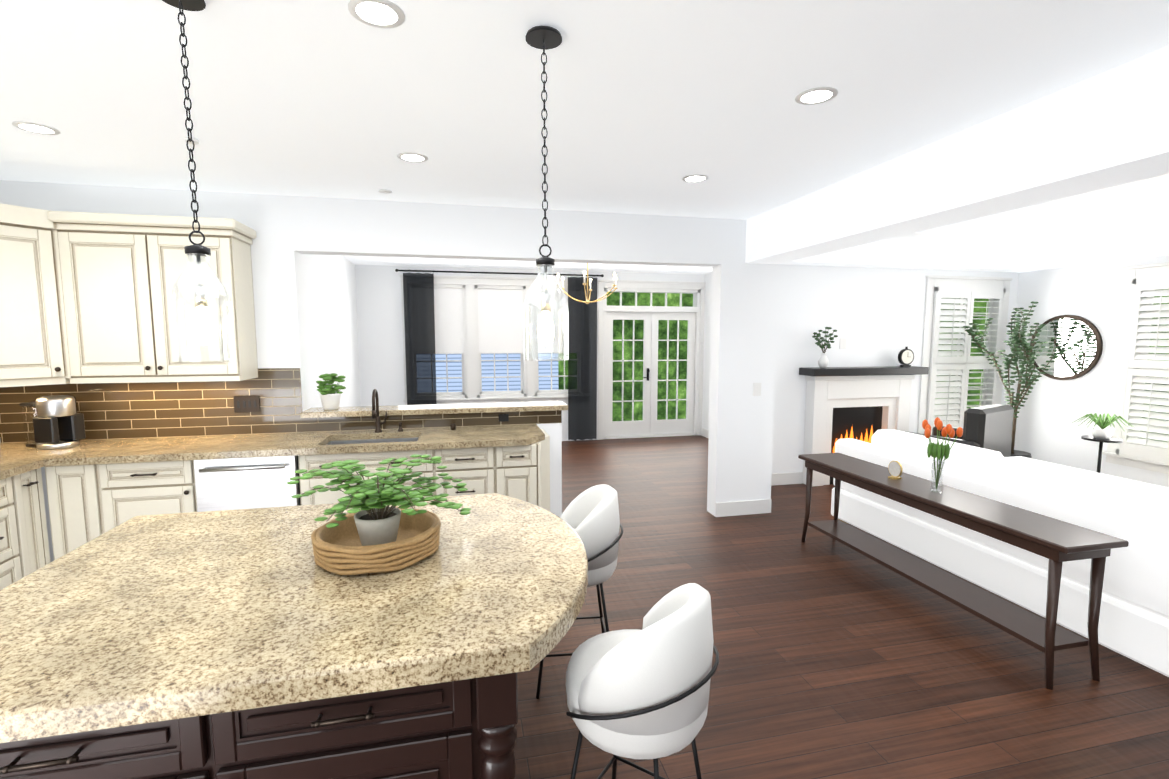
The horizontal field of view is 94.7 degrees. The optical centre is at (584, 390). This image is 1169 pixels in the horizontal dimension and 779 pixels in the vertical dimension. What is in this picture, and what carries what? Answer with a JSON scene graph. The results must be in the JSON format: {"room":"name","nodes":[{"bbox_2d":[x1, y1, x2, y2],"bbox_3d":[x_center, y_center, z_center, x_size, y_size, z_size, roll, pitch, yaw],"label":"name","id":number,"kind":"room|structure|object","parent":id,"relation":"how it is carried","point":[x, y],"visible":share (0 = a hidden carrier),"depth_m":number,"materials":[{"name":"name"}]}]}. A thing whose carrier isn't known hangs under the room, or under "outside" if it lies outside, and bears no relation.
{"room":"living room","nodes":[
{"label":"living room","id":0,"kind":"room"},
{"bbox_2d":[301,254,360,408],"bbox_3d":[-2.894,-0.279,5.895,0.150,2.650,3.660,-1,6,-13],"label":"wall","id":1,"kind":"structure","parent":0,"point":[353,323],"depth_m":6.15,"materials":[{"name":"white paint"}]},
{"bbox_2d":[316,373,345,409],"bbox_3d":[-1.956,0.006,4.160,0.211,0.279,0.200,-1,6,-13],"label":"herb pot","id":2,"kind":"object","parent":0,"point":[330,395],"visible":1,"depth_m":4.13,"materials":[{"name":"green plant"}]},
{"bbox_2d":[0,180,778,561],"bbox_3d":[-1.128,-0.126,4.341,5.840,2.650,0.170,-1,6,-13],"label":"wall","id":3,"kind":"structure","parent":0,"point":[290,230],"depth_m":4.26,"materials":[{"name":"white paint"}]},
{"bbox_2d":[0,203,63,386],"bbox_3d":[-3.577,-0.585,3.317,0.648,1.025,0.636,-1,6,-13],"label":"upper cabinet","id":4,"kind":"object","parent":3,"relation":"attached to","point":[31,349],"depth_m":3.23,"materials":[{"name":"beige wood"}]},
{"bbox_2d":[48,210,259,382],"bbox_3d":[-2.857,-0.613,3.597,1.030,1.025,0.407,-1,6,-13],"label":"upper cabinet","id":5,"kind":"object","parent":3,"relation":"attached to","point":[85,310],"depth_m":3.45,"materials":[{"name":"beige wood"}]},
{"bbox_2d":[233,396,259,411],"bbox_3d":[-2.479,0.098,3.955,0.171,0.115,0.011,-1,6,-13],"label":"outlet plates","id":6,"kind":"object","parent":3,"relation":"attached to","point":[246,403],"depth_m":3.95,"materials":[{"name":"brown metal"}]},
{"bbox_2d":[320,443,331,450],"bbox_3d":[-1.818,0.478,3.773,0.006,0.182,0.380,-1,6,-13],"label":"countertop","id":7,"kind":"structure","parent":3,"relation":"attached to","point":[327,446],"depth_m":3.50,"materials":[{"name":"beige stone"}]},
{"bbox_2d":[316,447,419,478],"bbox_3d":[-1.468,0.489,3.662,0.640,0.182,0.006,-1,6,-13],"label":"base cabinet","id":8,"kind":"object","parent":3,"relation":"attached to","point":[371,457],"depth_m":3.60,"materials":[{"name":"beige wood"}]},
{"bbox_2d":[332,439,415,450],"bbox_3d":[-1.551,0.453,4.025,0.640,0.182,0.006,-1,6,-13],"label":"countertop","id":9,"kind":"structure","parent":3,"relation":"attached to","point":[337,444],"depth_m":3.63,"materials":[{"name":"beige stone"}]},
{"bbox_2d":[499,414,508,421],"bbox_3d":[-0.656,0.221,4.385,0.073,0.059,0.011,-1,6,-13],"label":"outlet plates","id":10,"kind":"object","parent":3,"relation":"attached to","point":[502,417],"depth_m":4.38,"materials":[{"name":"black plastic"}]},
{"bbox_2d":[715,499,771,516],"bbox_3d":[1.467,1.080,4.957,0.558,0.130,0.014,-1,6,-13],"label":"baseboard","id":11,"kind":"structure","parent":3,"relation":"attached to","point":[736,508],"depth_m":4.95,"materials":[{"name":"white wood"}]},
{"bbox_2d":[753,383,760,395],"bbox_3d":[1.564,-0.013,4.876,0.080,0.120,0.007,-1,6,-13],"label":"switch plate","id":12,"kind":"object","parent":3,"relation":"attached to","point":[756,389],"depth_m":4.87,"materials":[{"name":"white plastic"}]},
{"bbox_2d":[357,265,704,440],"bbox_3d":[-0.647,-0.525,8.379,5.640,2.650,0.170,-1,6,-13],"label":"wall","id":13,"kind":"structure","parent":0,"point":[379,303],"depth_m":7.78,"materials":[{"name":"white paint"}]},
{"bbox_2d":[400,275,567,404],"bbox_3d":[-1.295,-0.747,8.183,2.820,1.910,0.220,-1,6,-13],"label":"nook window","id":14,"kind":"structure","parent":13,"relation":"in","point":[476,318],"depth_m":8.09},
{"bbox_2d":[395,269,603,440],"bbox_3d":[-1.194,-0.481,8.082,3.044,2.562,0.168,-1,6,-13],"label":"curtains","id":15,"kind":"object","parent":13,"relation":"attached to","point":[419,315],"visible":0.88,"depth_m":8.19,"materials":[{"name":"black fabric"}]},
{"bbox_2d":[597,280,705,439],"bbox_3d":[1.077,-0.497,8.759,1.830,2.520,0.205,-1,6,-13],"label":"french door","id":16,"kind":"structure","parent":13,"relation":"attached to","point":[649,425],"depth_m":8.73,"materials":[{"name":"white wood"}]},
{"bbox_2d":[0,0,1168,273],"bbox_3d":[1.141,-1.348,2.626,9.920,0.120,11.970,-1,6,-13],"label":"ceiling","id":17,"kind":"structure","parent":0,"point":[650,104],"depth_m":2.27,"materials":[{"name":"white paint"}]},
{"bbox_2d":[11,121,60,134],"bbox_3d":[-2.639,-1.273,2.591,0.165,0.019,0.172,-1,6,-13],"label":"recessed light","id":18,"kind":"object","parent":17,"relation":"in","point":[27,126],"depth_m":2.63,"materials":[{"name":"white plastic"}]},
{"bbox_2d":[162,0,234,362],"bbox_3d":[-1.194,-0.638,1.642,0.160,1.097,0.160,-1,6,-13],"label":"pendant light","id":19,"kind":"object","parent":17,"relation":"hanging from","point":[202,326],"visible":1,"depth_m":1.65,"materials":[{"name":"clear glass"}]},
{"bbox_2d":[348,0,404,28],"bbox_3d":[-0.646,-1.183,1.675,0.165,0.019,0.157,-1,6,-13],"label":"recessed light","id":20,"kind":"object","parent":17,"relation":"in","point":[387,14],"depth_m":1.70,"materials":[{"name":"white plastic"}]},
{"bbox_2d":[397,152,427,162],"bbox_3d":[-0.962,-1.315,3.012,0.162,0.019,0.171,-1,6,-13],"label":"recessed light","id":21,"kind":"object","parent":17,"relation":"in","point":[405,156],"depth_m":3.06,"materials":[{"name":"white plastic"}]},
{"bbox_2d":[523,26,568,360],"bbox_3d":[-0.137,-0.658,1.861,0.160,1.101,0.160,-1,6,-13],"label":"pendant light","id":22,"kind":"object","parent":17,"relation":"hanging from","point":[544,38],"visible":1,"depth_m":1.86,"materials":[{"name":"clear glass"}]},
{"bbox_2d":[556,263,617,303],"bbox_3d":[0.038,-1.351,6.450,0.789,0.624,0.762,-1,6,-13],"label":"chandelier","id":23,"kind":"object","parent":17,"relation":"hanging from","point":[587,301],"visible":0.92,"depth_m":6.44,"materials":[{"name":"gold metal"}]},
{"bbox_2d":[682,174,708,181],"bbox_3d":[0.701,-1.354,3.405,0.163,0.019,0.162,-1,6,-13],"label":"recessed light","id":24,"kind":"object","parent":17,"relation":"in","point":[695,177],"depth_m":3.46,"materials":[{"name":"white plastic"}]},
{"bbox_2d":[795,86,837,104],"bbox_3d":[0.969,-1.239,2.247,0.168,0.019,0.168,-1,6,-13],"label":"recessed light","id":25,"kind":"object","parent":17,"relation":"in","point":[817,95],"depth_m":2.28,"materials":[{"name":"white plastic"}]},
{"bbox_2d":[745,46,1168,263],"bbox_3d":[2.460,-0.930,0.898,0.330,0.369,7.949,-1,6,-13],"label":"beam","id":26,"kind":"structure","parent":17,"relation":"attached to","point":[1107,129],"depth_m":2.52,"materials":[{"name":"white paint"}]},
{"bbox_2d":[781,174,1168,271],"bbox_3d":[4.347,-1.074,1.746,3.728,0.249,8.785,-1,6,-13],"label":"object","id":27,"kind":"structure","parent":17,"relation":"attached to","point":[1062,237],"depth_m":4.65,"materials":[{"name":"white paint"}]},
{"bbox_2d":[702,272,711,429],"bbox_3d":[2.360,-0.435,7.474,0.180,2.650,2.900,-1,6,-13],"label":"wall","id":28,"kind":"structure","parent":0,"point":[708,277],"depth_m":8.73,"materials":[{"name":"white paint"}]},
{"bbox_2d":[701,428,708,437],"bbox_3d":[2.272,0.819,7.588,0.014,0.130,2.918,-1,6,-13],"label":"baseboard","id":29,"kind":"structure","parent":28,"relation":"attached to","point":[704,432],"depth_m":8.82,"materials":[{"name":"white wood"}]},
{"bbox_2d":[514,435,1168,778],"bbox_3d":[1.141,1.409,2.899,9.920,0.120,11.970,-1,6,-13],"label":"floor","id":30,"kind":"structure","parent":0,"point":[838,660],"depth_m":2.64,"materials":[{"name":"brown wood"}]},
{"bbox_2d":[0,673,517,778],"bbox_3d":[-0.975,1.039,1.785,1.397,0.836,1.203,-1,6,-13],"label":"kitchen island","id":31,"kind":"object","parent":30,"relation":"on","point":[465,729],"depth_m":1.26,"materials":[{"name":"brown wood"}]},
{"bbox_2d":[0,493,587,744],"bbox_3d":[-0.860,0.588,1.780,1.740,0.066,1.296,-1,6,-13],"label":"island countertop","id":32,"kind":"structure","parent":31,"relation":"on","point":[152,619],"depth_m":1.41,"materials":[{"name":"beige stone"}]},
{"bbox_2d":[311,507,440,574],"bbox_3d":[-0.698,0.502,1.827,0.408,0.095,0.408,-1,6,-13],"label":"basket tray","id":33,"kind":"object","parent":32,"relation":"on","point":[340,549],"visible":0.83,"depth_m":1.70,"materials":[{"name":"wicker"}]},
{"bbox_2d":[287,454,470,545],"bbox_3d":[-0.680,0.381,1.784,0.596,0.310,0.492,-1,6,-13],"label":"potted plant","id":34,"kind":"object","parent":33,"relation":"in","point":[377,521],"visible":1,"depth_m":1.76,"materials":[{"name":"plant"}]},
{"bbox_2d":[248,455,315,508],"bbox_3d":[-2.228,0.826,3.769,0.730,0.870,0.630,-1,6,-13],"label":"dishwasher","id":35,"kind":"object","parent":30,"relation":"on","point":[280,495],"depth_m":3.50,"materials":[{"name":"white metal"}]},
{"bbox_2d":[0,431,335,589],"bbox_3d":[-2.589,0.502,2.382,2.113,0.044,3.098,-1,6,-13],"label":"base cabinets","id":36,"kind":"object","parent":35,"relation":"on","point":[94,486],"depth_m":3.32,"materials":[{"name":"beige wood"}]},
{"bbox_2d":[20,395,85,449],"bbox_3d":[-3.490,0.198,3.525,0.323,0.335,0.275,-1,6,-13],"label":"coffee maker","id":37,"kind":"object","parent":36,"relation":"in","point":[58,422],"visible":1,"depth_m":3.46,"materials":[{"name":"silver metal"}]},
{"bbox_2d":[312,475,435,504],"bbox_3d":[-1.520,0.914,3.946,0.855,0.660,0.618,-1,6,-13],"label":"base cabinet","id":38,"kind":"object","parent":30,"relation":"on","point":[328,497],"depth_m":3.57,"materials":[{"name":"beige wood"}]},
{"bbox_2d":[420,447,507,495],"bbox_3d":[-0.901,0.795,4.076,0.545,0.870,0.618,-1,6,-13],"label":"base cabinet","id":39,"kind":"object","parent":30,"relation":"on","point":[484,470],"depth_m":3.77,"materials":[{"name":"beige wood"}]},
{"bbox_2d":[416,423,547,450],"bbox_3d":[-0.767,0.338,4.040,0.900,0.044,0.658,-1,6,-13],"label":"countertop","id":40,"kind":"structure","parent":39,"relation":"on","point":[500,434],"depth_m":3.89,"materials":[{"name":"beige stone"}]},
{"bbox_2d":[372,389,455,432],"bbox_3d":[-1.277,0.147,4.036,0.598,0.336,0.212,-1,6,-13],"label":"faucet","id":41,"kind":"object","parent":40,"relation":"in","point":[375,413],"visible":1,"depth_m":4.04,"materials":[{"name":"black metal"}]},
{"bbox_2d":[508,447,543,507],"bbox_3d":[-0.540,0.787,4.157,0.325,0.870,0.618,-1,6,-13],"label":"base cabinet","id":42,"kind":"object","parent":30,"relation":"on","point":[525,464],"depth_m":3.85,"materials":[{"name":"beige wood"}]},
{"bbox_2d":[536,484,622,698],"bbox_3d":[-0.040,0.919,2.596,0.447,0.916,0.475,-1,6,-13],"label":"stool","id":43,"kind":"object","parent":30,"relation":"on","point":[590,517],"visible":0.48,"depth_m":2.44,"materials":[{"name":"fabric"}]},
{"bbox_2d":[566,583,718,778],"bbox_3d":[0.156,1.016,1.619,0.525,0.916,0.525,-1,6,-13],"label":"stool","id":44,"kind":"object","parent":30,"relation":"on","point":[644,692],"visible":1,"depth_m":1.41,"materials":[{"name":"fabric"}]},
{"bbox_2d":[799,366,928,486],"bbox_3d":[3.076,0.391,5.980,1.440,1.300,0.270,-1,6,-13],"label":"fireplace","id":45,"kind":"object","parent":30,"relation":"on","point":[864,404],"visible":0.6,"depth_m":5.93,"materials":[{"name":"white paint"}]},
{"bbox_2d":[812,327,837,367],"bbox_3d":[2.585,-0.464,5.778,0.300,0.438,0.125,-1,6,-13],"label":"vase","id":46,"kind":"object","parent":45,"relation":"on","point":[823,361],"visible":1,"depth_m":5.75,"materials":[{"name":"green plant"}]},
{"bbox_2d":[898,347,913,366],"bbox_3d":[3.594,-0.380,6.016,0.180,0.225,0.052,-1,6,-13],"label":"mantel clock","id":47,"kind":"object","parent":45,"relation":"on","point":[906,357],"visible":1,"depth_m":6.00,"materials":[{"name":"black metal"}]},
{"bbox_2d":[904,404,1013,456],"bbox_3d":[3.841,0.604,5.598,0.840,0.950,0.760,-4,7,-33],"label":"armchair","id":48,"kind":"object","parent":30,"relation":"on","point":[989,427],"visible":0.21,"depth_m":5.20,"materials":[{"name":"grey fabric"}]},
{"bbox_2d":[798,453,1128,689],"bbox_3d":[2.098,0.947,3.407,0.370,0.702,1.960,-1,6,-13],"label":"console table","id":49,"kind":"object","parent":30,"relation":"on","point":[1057,543],"visible":1,"depth_m":2.91,"materials":[{"name":"brown wood"}]},
{"bbox_2d":[888,461,902,478],"bbox_3d":[2.050,0.520,3.550,0.060,0.119,0.107,-1,6,-13],"label":"slice","id":50,"kind":"object","parent":49,"relation":"on","point":[895,468],"visible":1,"depth_m":3.54,"materials":[{"name":"gold metal"}]},
{"bbox_2d":[922,417,962,492],"bbox_3d":[2.106,0.389,3.225,0.175,0.444,0.216,-1,6,-13],"label":"tulip vase","id":51,"kind":"object","parent":49,"relation":"on","point":[938,451],"visible":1,"depth_m":3.21,"materials":[{"name":"clear glass"}]},
{"bbox_2d":[963,301,1081,457],"bbox_3d":[4.714,0.035,5.888,0.722,2.026,0.842,-1,6,-13],"label":"tree","id":52,"kind":"object","parent":30,"relation":"on","point":[1027,354],"visible":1,"depth_m":5.84,"materials":[{"name":"green plant"}]},
{"bbox_2d":[1072,413,1133,472],"bbox_3d":[5.086,0.667,5.311,0.433,0.882,0.457,-1,6,-13],"label":"plant stand","id":53,"kind":"object","parent":30,"relation":"on","point":[1102,432],"visible":0.88,"depth_m":5.27,"materials":[{"name":"green plant"}]},
{"bbox_2d":[772,264,1019,473],"bbox_3d":[3.342,-0.306,6.165,3.750,2.650,0.100,-1,6,-13],"label":"wall","id":54,"kind":"structure","parent":0,"point":[873,316],"depth_m":5.97,"materials":[{"name":"white paint"}]},
{"bbox_2d":[771,472,802,485],"bbox_3d":[3.360,0.953,6.234,3.700,0.130,0.015,-1,6,-13],"label":"baseboard","id":55,"kind":"structure","parent":54,"relation":"attached to","point":[793,477],"depth_m":5.98,"materials":[{"name":"white wood"}]},
{"bbox_2d":[839,338,845,348],"bbox_3d":[2.871,-0.524,5.980,0.080,0.120,0.007,-1,6,-13],"label":"switch plate","id":56,"kind":"object","parent":54,"relation":"attached to","point":[842,340],"depth_m":5.98,"materials":[{"name":"white plastic"}]},
{"bbox_2d":[917,275,1012,434],"label":"window shutters","id":57,"kind":"object","parent":54,"relation":"attached to","point":[939,289],"depth_m":6.29,"materials":[{"name":"white wood"}]},
{"bbox_2d":[1008,255,1168,487],"bbox_3d":[6.233,0.072,2.340,0.180,2.650,8.880,-1,6,-13],"label":"wall","id":58,"kind":"structure","parent":0,"point":[1045,429],"depth_m":5.87,"materials":[{"name":"white paint"}]},
{"bbox_2d":[1030,315,1102,379],"bbox_3d":[5.300,-0.475,5.948,0.034,0.720,0.720,-1,6,-13],"label":"round mirror","id":59,"kind":"object","parent":58,"relation":"attached to","point":[1082,359],"visible":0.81,"depth_m":5.88,"materials":[{"name":"brown mirror"}]},
{"bbox_2d":[1102,262,1168,473],"label":"window shutters","id":60,"kind":"object","parent":58,"relation":"attached to","point":[1136,363],"depth_m":5.25,"materials":[{"name":"white wood"}]},
{"bbox_3d":[4.069,1.239,3.944,2.400,0.012,3.370,-1,6,-13],"label":"rug","id":61,"kind":"object","parent":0,"visible":0},
{"bbox_2d":[831,429,1168,676],"bbox_3d":[2.990,0.843,3.643,1.040,0.860,2.600,-1,6,-13],"label":"sofa","id":62,"kind":"object","parent":61,"relation":"on","point":[1133,624],"visible":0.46,"depth_m":3.10,"materials":[{"name":"fabric"}]},
{"label":"outside","id":63,"kind":"structure","parent":0,"visible":0},
{"bbox_2d":[435,292,692,420],"bbox_3d":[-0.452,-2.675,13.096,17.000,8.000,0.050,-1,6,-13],"label":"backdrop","id":64,"kind":"structure","parent":63,"point":[514,367],"depth_m":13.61,"materials":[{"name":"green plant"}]},
{"bbox_2d":[935,289,1168,441],"bbox_3d":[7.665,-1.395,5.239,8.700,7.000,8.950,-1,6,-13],"label":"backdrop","id":65,"kind":"structure","parent":63,"point":[977,311],"depth_m":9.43,"materials":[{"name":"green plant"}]}
]}

